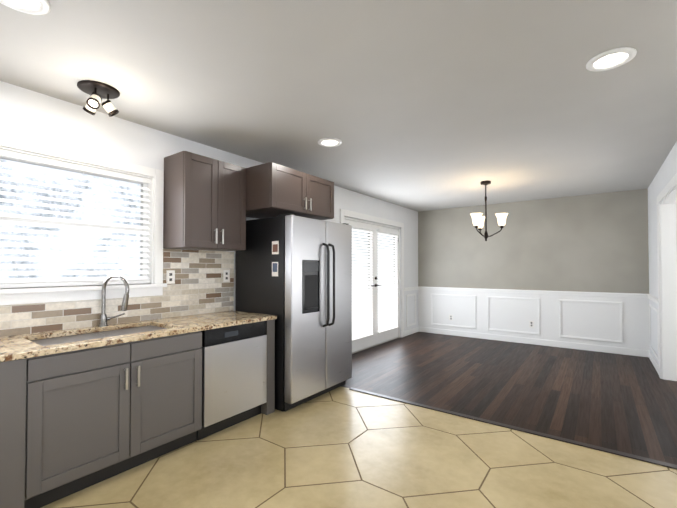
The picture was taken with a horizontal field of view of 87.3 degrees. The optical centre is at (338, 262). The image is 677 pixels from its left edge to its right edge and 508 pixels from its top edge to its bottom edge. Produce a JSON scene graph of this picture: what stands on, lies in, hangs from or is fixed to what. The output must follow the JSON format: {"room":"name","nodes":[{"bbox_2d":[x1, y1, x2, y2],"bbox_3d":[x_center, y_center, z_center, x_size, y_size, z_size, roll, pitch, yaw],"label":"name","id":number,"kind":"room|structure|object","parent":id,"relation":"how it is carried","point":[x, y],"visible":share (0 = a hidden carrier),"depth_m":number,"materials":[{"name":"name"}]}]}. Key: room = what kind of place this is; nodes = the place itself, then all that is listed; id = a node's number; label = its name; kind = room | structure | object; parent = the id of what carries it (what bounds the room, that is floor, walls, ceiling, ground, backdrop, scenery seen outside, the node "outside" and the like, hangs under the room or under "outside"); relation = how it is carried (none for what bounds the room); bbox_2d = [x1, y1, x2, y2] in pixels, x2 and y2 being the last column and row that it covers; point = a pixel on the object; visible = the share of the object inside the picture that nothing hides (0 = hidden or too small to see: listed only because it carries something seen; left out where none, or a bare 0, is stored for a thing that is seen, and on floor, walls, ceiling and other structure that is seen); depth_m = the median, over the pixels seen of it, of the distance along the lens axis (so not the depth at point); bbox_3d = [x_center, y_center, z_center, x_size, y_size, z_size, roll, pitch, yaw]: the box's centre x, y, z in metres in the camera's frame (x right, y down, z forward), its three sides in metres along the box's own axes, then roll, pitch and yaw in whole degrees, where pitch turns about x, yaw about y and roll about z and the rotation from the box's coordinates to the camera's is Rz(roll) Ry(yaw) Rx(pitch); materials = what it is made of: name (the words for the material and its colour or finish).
{"room":"kitchen","nodes":[
{"label":"kitchen","id":0,"kind":"room"},
{"bbox_2d":[0,81,417,336],"bbox_3d":[-0.859,0.124,3.972,0.150,2.440,8.490,-1,-1,36],"label":"wall","id":1,"kind":"structure","parent":0,"point":[29,115],"depth_m":2.77,"materials":[{"name":"paint"}]},
{"bbox_2d":[0,134,166,304],"bbox_3d":[-1.850,-0.258,2.572,0.185,1.050,1.150,-1,-1,36],"label":"kitchen window","id":2,"kind":"structure","parent":1,"relation":"in","point":[62,223],"depth_m":2.54,"materials":[{"name":"white"}]},
{"bbox_2d":[0,249,233,336],"bbox_3d":[-2.017,0.162,2.257,0.007,0.586,3.255,-1,-1,36],"label":"backsplash","id":3,"kind":"structure","parent":1,"relation":"attached to","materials":[{"name":"tile"}]},
{"bbox_2d":[163,151,245,250],"bbox_3d":[-1.155,-0.504,3.140,0.360,0.770,0.610,-1,-1,36],"label":"upper cabinet","id":4,"kind":"object","parent":1,"relation":"attached to","point":[204,205],"visible":1,"depth_m":2.97,"materials":[{"name":"brown wood"}]},
{"bbox_2d":[246,162,333,219],"bbox_3d":[-0.567,-0.681,3.667,0.690,0.400,0.918,-1,-1,36],"label":"upper cabinet","id":5,"kind":"object","parent":1,"relation":"attached to","point":[273,189],"visible":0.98,"depth_m":3.32,"materials":[{"name":"brown wood"}]},
{"bbox_2d":[344,217,399,353],"bbox_3d":[0.573,0.355,5.883,0.155,2.038,1.846,-1,-1,36],"label":"french door","id":6,"kind":"structure","parent":1,"relation":"in","point":[376,339],"depth_m":5.93,"materials":[{"name":"painted wood"},{"name":"glass"}]},
{"bbox_2d":[340,209,403,337],"bbox_3d":[0.623,0.309,5.847,0.020,2.130,2.030,-1,-1,36],"label":"door frame","id":7,"kind":"structure","parent":1,"relation":"attached to","point":[347,213],"depth_m":6.45,"materials":[{"name":"white wood"}]},
{"bbox_2d":[348,223,398,341],"bbox_3d":[0.608,0.306,5.858,0.058,1.747,1.612,-1,-1,36],"label":"door blinds","id":8,"kind":"object","parent":1,"relation":"attached to","point":[368,325],"visible":0.77,"depth_m":5.73,"materials":[{"name":"white plastic"}]},
{"bbox_2d":[404,327,418,336],"bbox_3d":[1.417,1.341,6.917,0.015,0.100,0.660,-1,-1,36],"label":"baseboard","id":9,"kind":"structure","parent":1,"relation":"attached to","point":[408,332],"depth_m":6.91,"materials":[{"name":"white wood"}]},
{"bbox_2d":[404,286,418,326],"bbox_3d":[1.419,0.851,6.918,0.025,0.747,0.650,-1,-1,36],"label":"trim","id":10,"kind":"structure","parent":1,"relation":"attached to","point":[409,288],"depth_m":6.90,"materials":[{"name":"white wood"}]},
{"bbox_2d":[0,0,676,211],"bbox_3d":[0.633,-1.173,2.899,3.850,0.120,8.490,-1,-1,36],"label":"ceiling","id":11,"kind":"structure","parent":0,"point":[421,105],"depth_m":2.21,"materials":[{"name":"paint"}]},
{"bbox_2d":[0,0,50,14],"bbox_3d":[-1.363,-1.128,1.503,0.223,0.011,0.223,-1,-1,36],"label":"recessed light","id":12,"kind":"object","parent":11,"relation":"in","point":[37,7],"visible":1,"depth_m":1.56,"materials":[{"name":"white"}]},
{"bbox_2d":[77,80,119,116],"bbox_3d":[-1.550,-1.043,2.296,0.229,0.158,0.229,-1,-1,36],"label":"track fixture","id":13,"kind":"object","parent":11,"relation":"attached to","point":[97,91],"visible":1,"depth_m":2.27,"materials":[{"name":"brown metal"}]},
{"bbox_2d":[318,138,341,146],"bbox_3d":[-0.080,-1.101,3.253,0.223,0.011,0.223,-1,-1,36],"label":"recessed light","id":14,"kind":"object","parent":11,"relation":"in","point":[329,142],"visible":0.98,"depth_m":3.25,"materials":[{"name":"white plastic"}]},
{"bbox_2d":[470,180,507,240],"bbox_3d":[1.989,-0.685,4.703,0.461,0.798,0.484,-1,-1,36],"label":"chandelier","id":15,"kind":"object","parent":11,"relation":"hanging from","point":[478,219],"visible":1,"depth_m":4.65,"materials":[{"name":"white glass"}]},
{"bbox_2d":[586,47,636,71],"bbox_3d":[1.506,-1.121,1.966,0.223,0.011,0.223,-1,-1,36],"label":"recessed light","id":16,"kind":"object","parent":11,"relation":"in","point":[611,59],"visible":1,"depth_m":1.95,"materials":[{"name":"white plastic"}]},
{"bbox_2d":[41,386,676,507],"bbox_3d":[-0.410,1.352,1.267,6.450,0.100,4.690,-1,-1,36],"label":"floor","id":17,"kind":"structure","parent":0,"point":[341,447],"depth_m":2.26,"materials":[{"name":"beige tile"}]},
{"bbox_2d":[0,357,47,507],"bbox_3d":[-2.261,0.889,1.390,0.620,0.830,1.588,-1,-1,36],"label":"base cabinet","id":18,"kind":"object","parent":17,"relation":"on","point":[23,384],"depth_m":1.79,"materials":[{"name":"grey wood"}]},
{"bbox_2d":[44,333,203,505],"bbox_3d":[-1.537,0.904,2.380,0.616,0.830,0.997,-1,-1,36],"label":"base cabinet","id":19,"kind":"object","parent":17,"relation":"on","point":[93,392],"depth_m":2.15,"materials":[{"name":"grey wood"}]},
{"bbox_2d":[0,309,275,364],"bbox_3d":[-1.764,0.468,2.054,0.644,0.032,3.236,-1,-1,36],"label":"countertop","id":20,"kind":"structure","parent":19,"relation":"on","point":[18,347],"depth_m":2.34,"materials":[{"name":"beige stone"}]},
{"bbox_2d":[32,325,167,344],"bbox_3d":[-1.543,0.580,2.364,0.460,0.206,0.800,-1,-1,36],"label":"sink","id":21,"kind":"object","parent":20,"relation":"in","point":[127,328],"depth_m":2.43,"materials":[{"name":"silver metal"}]},
{"bbox_2d":[96,274,131,324],"bbox_3d":[-1.619,0.272,2.578,0.225,0.377,0.159,-1,-1,36],"label":"faucet","id":22,"kind":"object","parent":20,"relation":"on","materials":[{"name":"silver metal"}]},
{"bbox_2d":[204,321,267,437],"bbox_3d":[-1.055,0.916,3.034,0.621,0.828,0.610,-1,-1,36],"label":"dishwasher","id":23,"kind":"object","parent":17,"relation":"on","point":[235,357],"depth_m":2.83,"materials":[{"name":"grey metal"}]},
{"bbox_2d":[236,214,351,411],"bbox_3d":[-0.411,0.455,3.686,0.844,1.770,0.954,-1,-1,36],"label":"fridge","id":24,"kind":"object","parent":17,"relation":"on","point":[293,273],"visible":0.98,"depth_m":3.33,"materials":[{"name":"silver metal"}]},
{"bbox_2d":[341,332,676,464],"bbox_3d":[2.100,1.406,4.690,6.450,0.100,3.800,-1,-1,36],"label":"floor","id":25,"kind":"structure","parent":0,"point":[622,403],"depth_m":3.85,"materials":[{"name":"brown wood"}]},
{"bbox_2d":[349,387,676,468],"bbox_3d":[1.227,1.325,2.976,2.730,0.008,0.060,-1,-1,36],"label":"threshold strip","id":26,"kind":"object","parent":25,"relation":"on","point":[644,459],"depth_m":2.75,"materials":[{"name":"black wood"}]},
{"bbox_2d":[418,189,649,349],"bbox_3d":[3.099,0.160,6.241,3.550,2.440,0.150,-1,-1,36],"label":"wall","id":27,"kind":"structure","parent":0,"point":[591,243],"depth_m":5.90,"materials":[{"name":"paint"}]},
{"bbox_2d":[529,321,533,327],"bbox_3d":[3.267,1.039,6.008,0.072,0.115,0.006,-1,-1,36],"label":"outlet","id":28,"kind":"object","parent":27,"relation":"attached to","point":[531,324],"visible":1,"depth_m":6.00,"materials":[{"name":"white plastic"}]},
{"bbox_2d":[419,286,645,342],"bbox_3d":[3.046,0.839,6.158,3.548,0.747,0.028,-1,-1,36],"label":"trim","id":29,"kind":"structure","parent":27,"relation":"attached to","point":[626,295],"depth_m":5.94,"materials":[{"name":"white wood"}]},
{"bbox_2d":[419,327,647,356],"bbox_3d":[3.049,1.329,6.155,3.550,0.100,0.019,-1,-1,36],"label":"baseboard","id":30,"kind":"structure","parent":27,"relation":"attached to","point":[608,349],"depth_m":5.89,"materials":[{"name":"white wood"}]},
{"bbox_2d":[648,141,676,364],"bbox_3d":[2.125,0.090,1.785,0.150,2.440,8.490,-1,-1,36],"label":"wall","id":31,"kind":"structure","parent":0,"point":[665,174],"depth_m":4.55,"materials":[{"name":"paint"}]},
{"bbox_2d":[646,294,658,360],"bbox_3d":[4.123,0.815,4.650,0.025,0.747,1.110,-1,-1,36],"label":"trim","id":32,"kind":"structure","parent":31,"relation":"attached to","point":[654,299],"depth_m":4.67,"materials":[{"name":"white wood"}]},
{"bbox_2d":[648,350,658,374],"bbox_3d":[4.131,1.305,4.642,0.015,0.100,1.120,-1,-1,36],"label":"baseboard","id":33,"kind":"structure","parent":31,"relation":"attached to","point":[651,357],"depth_m":4.66,"materials":[{"name":"white wood"}]},
{"bbox_2d":[657,173,676,380],"bbox_3d":[3.458,0.273,3.601,0.190,2.130,1.380,-1,-1,36],"label":"door frame","id":34,"kind":"structure","parent":31,"relation":"attached to","point":[667,257],"depth_m":4.08,"materials":[{"name":"white wood"}]}
]}

